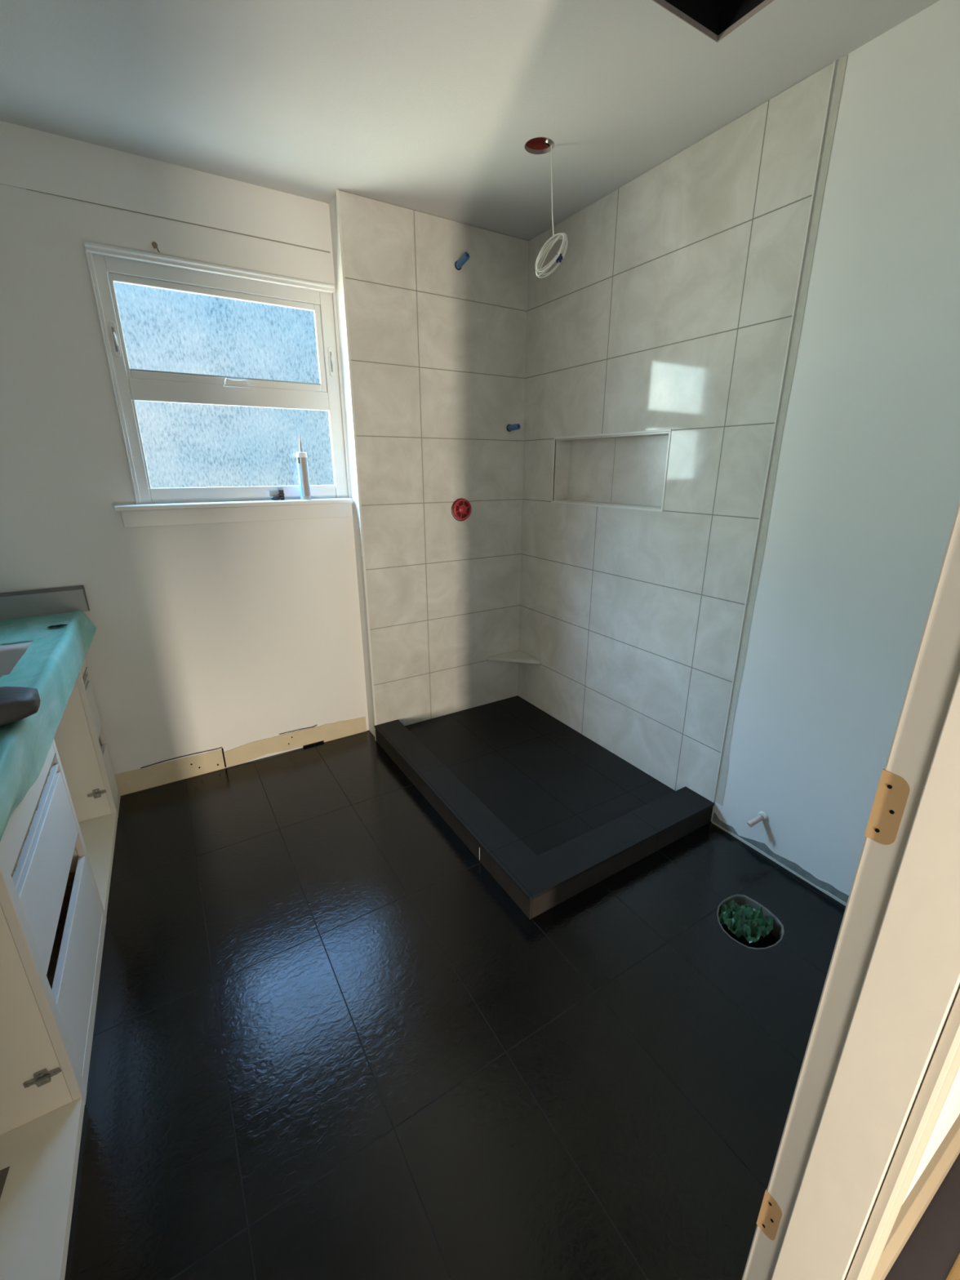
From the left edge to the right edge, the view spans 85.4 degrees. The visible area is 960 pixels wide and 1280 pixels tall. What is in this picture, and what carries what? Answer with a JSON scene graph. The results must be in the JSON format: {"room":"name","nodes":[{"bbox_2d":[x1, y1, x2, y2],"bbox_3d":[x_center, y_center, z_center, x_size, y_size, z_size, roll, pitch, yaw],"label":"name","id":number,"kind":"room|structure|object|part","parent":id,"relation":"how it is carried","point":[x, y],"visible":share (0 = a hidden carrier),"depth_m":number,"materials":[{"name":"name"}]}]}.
{"room":"building under construction","nodes":[
{"label":"building under construction","id":0,"kind":"room"},
{"bbox_2d":[0,183,368,774],"bbox_3d":[-0.965,-0.689,2.445,2.870,2.617,0.140,-11,21,-30],"label":"wall","id":1,"kind":"structure","parent":0,"point":[228,636],"depth_m":2.19,"materials":[{"name":"white paint"}]},
{"bbox_2d":[151,241,159,252],"bbox_3d":[-1.203,-1.456,1.930,0.023,0.031,0.030,-11,21,-30],"label":"wall hook","id":2,"kind":"object","parent":1,"relation":"attached to","point":[154,244],"visible":1,"depth_m":1.92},
{"bbox_2d":[115,749,225,795],"bbox_3d":[-1.471,0.625,2.462,0.468,0.112,0.002,-11,21,-30],"label":"trim","id":3,"kind":"structure","parent":1,"relation":"attached to","point":[141,779],"depth_m":2.46,"materials":[{"name":"paint"}]},
{"bbox_2d":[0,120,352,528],"bbox_3d":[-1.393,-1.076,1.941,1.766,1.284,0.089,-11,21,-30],"label":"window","id":4,"kind":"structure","parent":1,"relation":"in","point":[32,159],"depth_m":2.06,"materials":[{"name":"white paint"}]},
{"bbox_3d":[-1.393,-0.966,1.988,0.018,0.869,0.024,-11,21,-30],"label":"casing","id":5,"kind":"part","parent":4,"relation":"part of","materials":[{"name":"white paint"}]},
{"bbox_3d":[-1.369,-1.130,1.952,0.009,0.046,0.019,-15,24,-39],"label":"lever","id":6,"kind":"part","parent":4,"relation":"part of","materials":[{"name":"white paint"}]},
{"bbox_3d":[-1.015,-1.459,2.052,0.884,0.026,0.030,-11,21,-30],"label":"head moulding","id":7,"kind":"part","parent":4,"relation":"part of","materials":[{"name":"white paint"}]},
{"bbox_3d":[-1.038,-1.246,2.159,0.774,0.350,0.018,-11,21,-30],"label":"sash","id":8,"kind":"part","parent":4,"relation":"part of","materials":[{"name":"white paint"}]},
{"bbox_3d":[-1.032,-1.045,2.226,0.879,0.890,0.024,-11,21,-30],"label":"frame","id":9,"kind":"part","parent":4,"relation":"part of","materials":[{"name":"white paint"}]},
{"bbox_3d":[-1.026,-1.085,2.191,0.092,0.025,0.018,-11,21,-30],"label":"operator handle","id":10,"kind":"part","parent":4,"relation":"part of","materials":[{"name":"white paint"}]},
{"bbox_3d":[-1.024,-1.069,2.193,0.104,0.008,0.026,-11,21,-30],"label":"handle","id":11,"kind":"part","parent":4,"relation":"part of","materials":[{"name":"white paint"}]},
{"bbox_2d":[269,489,284,500],"bbox_3d":[-0.925,-0.661,2.372,0.062,0.045,0.025,-11,21,-30],"label":"fitting","id":12,"kind":"object","parent":4,"relation":"on","point":[276,495],"visible":1,"depth_m":2.37,"materials":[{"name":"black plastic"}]},
{"bbox_3d":[-0.938,-0.667,2.372,0.042,0.022,0.003,-11,21,-30],"label":"grey plate","id":13,"kind":"part","parent":12,"relation":"part of","materials":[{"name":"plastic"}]},
{"bbox_2d":[296,434,311,499],"bbox_3d":[-0.817,-0.795,2.397,0.048,0.286,0.048,-11,21,-30],"label":"tube","id":14,"kind":"object","parent":4,"relation":"on","point":[301,457],"visible":0.99,"depth_m":2.39,"materials":[{"name":"grey plastic"}]},
{"bbox_3d":[-0.802,-0.750,2.396,0.026,0.171,0.004,-17,25,-42],"label":"label panel","id":15,"kind":"part","parent":14,"relation":"part of","materials":[{"name":"white plastic"}]},
{"bbox_2d":[140,724,324,768],"bbox_3d":[-1.206,0.569,2.613,0.830,0.122,0.006,-11,21,-30],"label":"trim","id":16,"kind":"structure","parent":1,"relation":"attached to","point":[322,741],"depth_m":2.58,"materials":[{"name":"beige wood"}]},
{"bbox_2d":[223,716,366,767],"bbox_3d":[-0.956,0.528,2.763,0.728,0.106,0.004,-11,21,-30],"label":"trim","id":17,"kind":"structure","parent":1,"relation":"attached to","point":[246,753],"depth_m":2.75,"materials":[{"name":"paint"}]},
{"bbox_2d":[328,190,528,736],"bbox_3d":[-0.199,-0.721,2.759,0.943,2.477,0.140,-11,21,-30],"label":"wall","id":18,"kind":"structure","parent":0,"point":[437,349],"depth_m":2.60,"materials":[{"name":"beige tile"}]},
{"bbox_2d":[335,188,376,741],"bbox_3d":[-0.570,-0.624,2.469,0.010,2.477,0.014,-11,21,-30],"label":"trim","id":19,"kind":"structure","parent":18,"relation":"attached to","point":[337,196],"depth_m":2.37,"materials":[{"name":"white metal"}]},
{"bbox_2d":[451,497,471,520],"bbox_3d":[-0.094,-0.684,2.737,0.117,0.117,0.023,-11,21,-30],"label":"shower valve","id":20,"kind":"object","parent":18,"relation":"attached to","point":[461,508],"visible":1,"depth_m":2.73,"materials":[{"name":"red plastic"}]},
{"bbox_3d":[-0.098,-0.689,2.746,0.086,0.086,0.002,-11,21,-30],"label":"plate","id":21,"kind":"part","parent":20,"relation":"part of","materials":[{"name":"red plastic"}]},
{"bbox_2d":[454,251,470,270],"bbox_3d":[-0.078,-1.732,2.379,0.074,0.058,0.036,16,24,40],"label":"pipe stub","id":22,"kind":"object","parent":18,"relation":"attached to","point":[460,262],"visible":1,"depth_m":2.37,"materials":[{"name":"blue plastic"}]},
{"bbox_2d":[506,423,520,431],"bbox_3d":[0.178,-1.121,2.748,0.069,0.037,0.036,17,25,41],"label":"pipe stub","id":23,"kind":"object","parent":18,"relation":"attached to","point":[517,426],"visible":1,"depth_m":2.74,"materials":[{"name":"blue plastic"}]},
{"bbox_2d":[487,649,541,663],"bbox_3d":[0.201,0.120,3.071,0.231,0.019,0.224,-11,21,-30],"label":"corner shelf","id":24,"kind":"object","parent":18,"relation":"attached to","point":[519,656],"visible":1,"depth_m":3.09,"materials":[{"name":"beige tile"}]},
{"bbox_2d":[0,0,939,240],"bbox_3d":[-0.310,-1.471,1.067,2.870,0.012,2.676,-11,21,-30],"label":"ceiling","id":25,"kind":"structure","parent":0,"point":[430,107],"depth_m":1.51,"materials":[{"name":"white paint"}]},
{"bbox_2d":[524,137,554,154],"bbox_3d":[0.205,-1.727,1.792,0.106,0.042,0.106,-11,21,-30],"label":"ceiling hole","id":26,"kind":"object","parent":25,"relation":"in","point":[537,145],"visible":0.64,"depth_m":1.83,"materials":[{"name":"paint"}]},
{"bbox_2d":[534,144,568,278],"bbox_3d":[0.264,-1.534,1.877,0.118,0.388,0.047,-1,18,-2],"label":"cable coil","id":27,"kind":"object","parent":26,"relation":"hanging from","point":[558,256],"visible":1,"depth_m":1.91,"materials":[{"name":"white plastic"}]},
{"bbox_2d":[652,0,773,42],"bbox_3d":[0.573,-1.566,1.156,0.291,0.136,0.288,-11,21,-30],"label":"ceiling opening","id":28,"kind":"object","parent":25,"relation":"attached to","point":[703,15],"visible":1,"depth_m":1.31,"materials":[{"name":"black"}]},
{"bbox_2d":[64,730,959,1279],"bbox_3d":[0.973,1.363,0.595,5.000,0.120,6.300,-11,21,-30],"label":"floor","id":29,"kind":"structure","parent":0,"point":[329,1042],"depth_m":1.34,"materials":[{"name":"black tile"}]},
{"bbox_2d":[0,658,120,1279],"bbox_3d":[-1.332,0.646,1.266,0.512,0.825,2.078,-11,21,-29],"label":"vanity cabinet","id":30,"kind":"object","parent":29,"relation":"on","point":[57,846],"visible":0.88,"depth_m":1.17,"materials":[{"name":"white paint"}]},
{"bbox_2d":[0,640,33,644],"bbox_3d":[-1.333,0.233,1.122,0.608,0.036,2.100,-11,21,-30],"label":"countertop","id":31,"kind":"structure","parent":30,"relation":"on","point":[31,640],"depth_m":1.74,"materials":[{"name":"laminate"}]},
{"bbox_2d":[0,640,32,677],"bbox_3d":[-1.561,0.158,1.498,0.440,0.136,0.445,-11,21,-30],"label":"sink basin","id":32,"kind":"object","parent":31,"relation":"in","point":[11,654],"visible":0.47,"depth_m":1.68,"materials":[{"name":"white ceramic"}]},
{"bbox_2d":[0,585,89,620],"bbox_3d":[-1.863,-0.116,1.948,0.636,0.104,0.020,-11,21,-30],"label":"side splash","id":33,"kind":"object","parent":31,"relation":"on","point":[18,604],"visible":1,"depth_m":2.03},
{"bbox_2d":[0,609,96,841],"bbox_3d":[-1.301,0.267,1.138,0.636,0.143,2.072,-11,21,-30],"label":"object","id":34,"kind":"structure","parent":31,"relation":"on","point":[51,664],"depth_m":1.46,"materials":[{"name":"teal plastic"}]},
{"bbox_2d":[0,686,40,726],"bbox_3d":[-1.181,0.176,1.049,0.456,0.090,0.167,-16,24,-39],"label":"tool pouch","id":35,"kind":"object","parent":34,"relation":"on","point":[16,703],"visible":1,"depth_m":1.15,"materials":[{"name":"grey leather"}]},
{"bbox_3d":[-1.156,0.741,0.977,0.482,0.825,0.018,-11,21,-29],"label":"panel","id":36,"kind":"part","parent":30,"relation":"part of","materials":[{"name":"white wood"}]},
{"bbox_3d":[-0.969,0.970,1.153,0.065,0.040,0.004,-11,21,-29],"label":"hinge plate","id":37,"kind":"part","parent":30,"relation":"part of","materials":[{"name":"metal"}]},
{"bbox_2d":[0,1097,84,1279],"bbox_3d":[-0.980,1.207,0.833,0.499,0.029,0.648,-11,21,-29],"label":"shelf","id":38,"kind":"object","parent":30,"relation":"attached to","point":[39,1153],"depth_m":1.06,"materials":[{"name":"white wood"}]},
{"bbox_3d":[-0.966,0.970,1.150,0.025,0.012,0.011,-8,20,-22],"label":"hinge cup arm","id":39,"kind":"part","parent":30,"relation":"part of","materials":[{"name":"metal"}]},
{"bbox_3d":[-1.095,0.561,1.326,0.017,0.213,0.548,-11,21,-29],"label":"drawer","id":40,"kind":"part","parent":30,"relation":"part of","materials":[{"name":"white paint"}]},
{"bbox_3d":[-1.459,0.580,1.466,0.482,0.825,0.018,-11,21,-29],"label":"panel","id":41,"kind":"part","parent":30,"relation":"part of","materials":[{"name":"white wood"}]},
{"bbox_3d":[-1.095,0.855,1.424,0.017,0.232,0.548,-11,21,-29],"label":"drawer","id":42,"kind":"part","parent":30,"relation":"part of","materials":[{"name":"white paint"}]},
{"bbox_3d":[-1.777,0.409,1.981,0.482,0.825,0.018,-11,21,-29],"label":"panel","id":43,"kind":"part","parent":30,"relation":"part of","materials":[{"name":"white wood"}]},
{"bbox_3d":[-1.603,0.290,2.148,0.017,0.213,0.137,-11,21,-29],"label":"drawer","id":44,"kind":"part","parent":30,"relation":"part of","materials":[{"name":"white paint"}]},
{"bbox_3d":[-1.589,0.636,2.158,0.065,0.040,0.004,-11,21,-29],"label":"hinge plate","id":45,"kind":"part","parent":30,"relation":"part of","materials":[{"name":"metal"}]},
{"bbox_3d":[-1.585,0.637,2.155,0.025,0.012,0.011,-8,20,-22],"label":"hinge cup arm","id":46,"kind":"part","parent":30,"relation":"part of","materials":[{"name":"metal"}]},
{"bbox_2d":[78,812,117,916],"bbox_3d":[-1.610,0.870,1.853,0.499,0.029,0.610,-11,21,-29],"label":"shelf","id":47,"kind":"object","parent":30,"relation":"attached to","point":[98,830],"depth_m":2.03,"materials":[{"name":"white wood"}]},
{"bbox_3d":[-1.603,0.583,2.245,0.017,0.232,0.137,-11,21,-29],"label":"drawer","id":48,"kind":"part","parent":30,"relation":"part of","materials":[{"name":"white paint"}]},
{"bbox_2d":[404,695,675,855],"bbox_3d":[0.223,0.611,2.606,0.820,0.044,1.262,-11,21,-30],"label":"shower pan","id":49,"kind":"object","parent":29,"relation":"on","point":[551,784],"visible":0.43,"depth_m":2.48,"materials":[{"name":"black tile"}]},
{"bbox_2d":[373,720,714,919],"bbox_3d":[0.202,0.617,2.507,0.956,0.095,1.402,-11,21,-30],"label":"shower curb","id":50,"kind":"object","parent":29,"relation":"on","point":[536,884],"visible":0.99,"depth_m":2.00,"materials":[{"name":"black tile"}]},
{"bbox_2d":[716,894,784,949],"bbox_3d":[0.884,0.961,1.726,0.211,0.072,0.196,-11,21,-30],"label":"flange","id":51,"kind":"object","parent":29,"relation":"on","point":[775,935],"visible":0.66,"depth_m":1.74,"materials":[{"name":"plastic"}]},
{"bbox_2d":[719,899,773,942],"bbox_3d":[0.878,0.925,1.723,0.161,0.063,0.152,-11,21,-30],"label":"plastic bag","id":52,"kind":"object","parent":51,"relation":"in","point":[747,922],"visible":1,"depth_m":1.71,"materials":[{"name":"green plastic"}]},
{"bbox_2d":[946,1253,959,1279],"bbox_3d":[1.042,1.234,0.785,1.050,0.008,0.503,-11,21,-30],"label":"floor mat","id":53,"kind":"object","parent":29,"relation":"on","point":[954,1273],"visible":1,"depth_m":0.96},
{"bbox_2d":[517,0,959,895],"bbox_3d":[0.890,-0.560,2.050,0.150,2.617,2.516,-11,21,-30],"label":"wall","id":54,"kind":"structure","parent":0,"point":[668,304],"depth_m":1.77,"materials":[{"name":"beige tile"}]},
{"bbox_2d":[551,428,671,511],"bbox_3d":[0.606,-0.783,2.409,0.102,0.318,0.720,-11,21,-30],"label":"shower niche","id":55,"kind":"object","parent":54,"relation":"attached to","point":[627,470],"visible":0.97,"depth_m":2.44,"materials":[{"name":"beige tile"}]},
{"bbox_2d":[746,811,768,827],"bbox_3d":[1.055,0.684,1.989,0.070,0.058,0.034,-3,19,-8],"label":"stub","id":56,"kind":"object","parent":54,"relation":"attached to","point":[762,815],"visible":1,"depth_m":1.98,"materials":[{"name":"white plastic"}]},
{"bbox_2d":[712,53,848,805],"bbox_3d":[0.987,-0.450,1.779,0.001,2.377,0.032,-11,21,-30],"label":"trim","id":57,"kind":"structure","parent":54,"relation":"attached to","point":[842,63],"depth_m":1.67,"materials":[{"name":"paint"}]},
{"bbox_2d":[712,812,848,902],"bbox_3d":[1.206,0.860,1.842,0.002,0.050,0.857,-11,21,-30],"label":"trim","id":58,"kind":"structure","parent":54,"relation":"attached to","point":[762,846],"depth_m":1.93,"materials":[{"name":"grey paint"}]},
{"bbox_2d":[902,1067,959,1204],"bbox_3d":[0.306,-0.002,0.366,3.010,2.617,0.091,-11,21,-30],"label":"wall","id":59,"kind":"structure","parent":0,"point":[950,1111],"depth_m":0.98,"materials":[{"name":"white paint"}]},
{"bbox_2d":[742,499,959,1279],"bbox_3d":[0.143,0.272,0.343,0.928,2.111,0.130,-11,21,-30],"label":"door frame","id":60,"kind":"structure","parent":59,"relation":"in","point":[880,1067],"depth_m":0.61,"materials":[{"name":"beige paint"}]},
{"bbox_3d":[0.539,0.217,0.511,0.070,2.110,0.015,-11,21,-30],"label":"casing","id":61,"kind":"part","parent":60,"relation":"part of","materials":[{"name":"beige paint"}]},
{"bbox_3d":[1.681,0.491,-0.904,5.200,2.477,3.800,-11,21,-30],"label":"wall","id":62,"kind":"structure","parent":0,"visible":0},
{"bbox_2d":[871,1114,959,1279],"bbox_3d":[1.709,0.940,1.520,2.685,0.100,0.022,-11,21,-30],"label":"baseboard","id":63,"kind":"structure","parent":62,"relation":"attached to","point":[920,1197],"depth_m":1.00,"materials":[{"name":"beige wood"}]}
]}

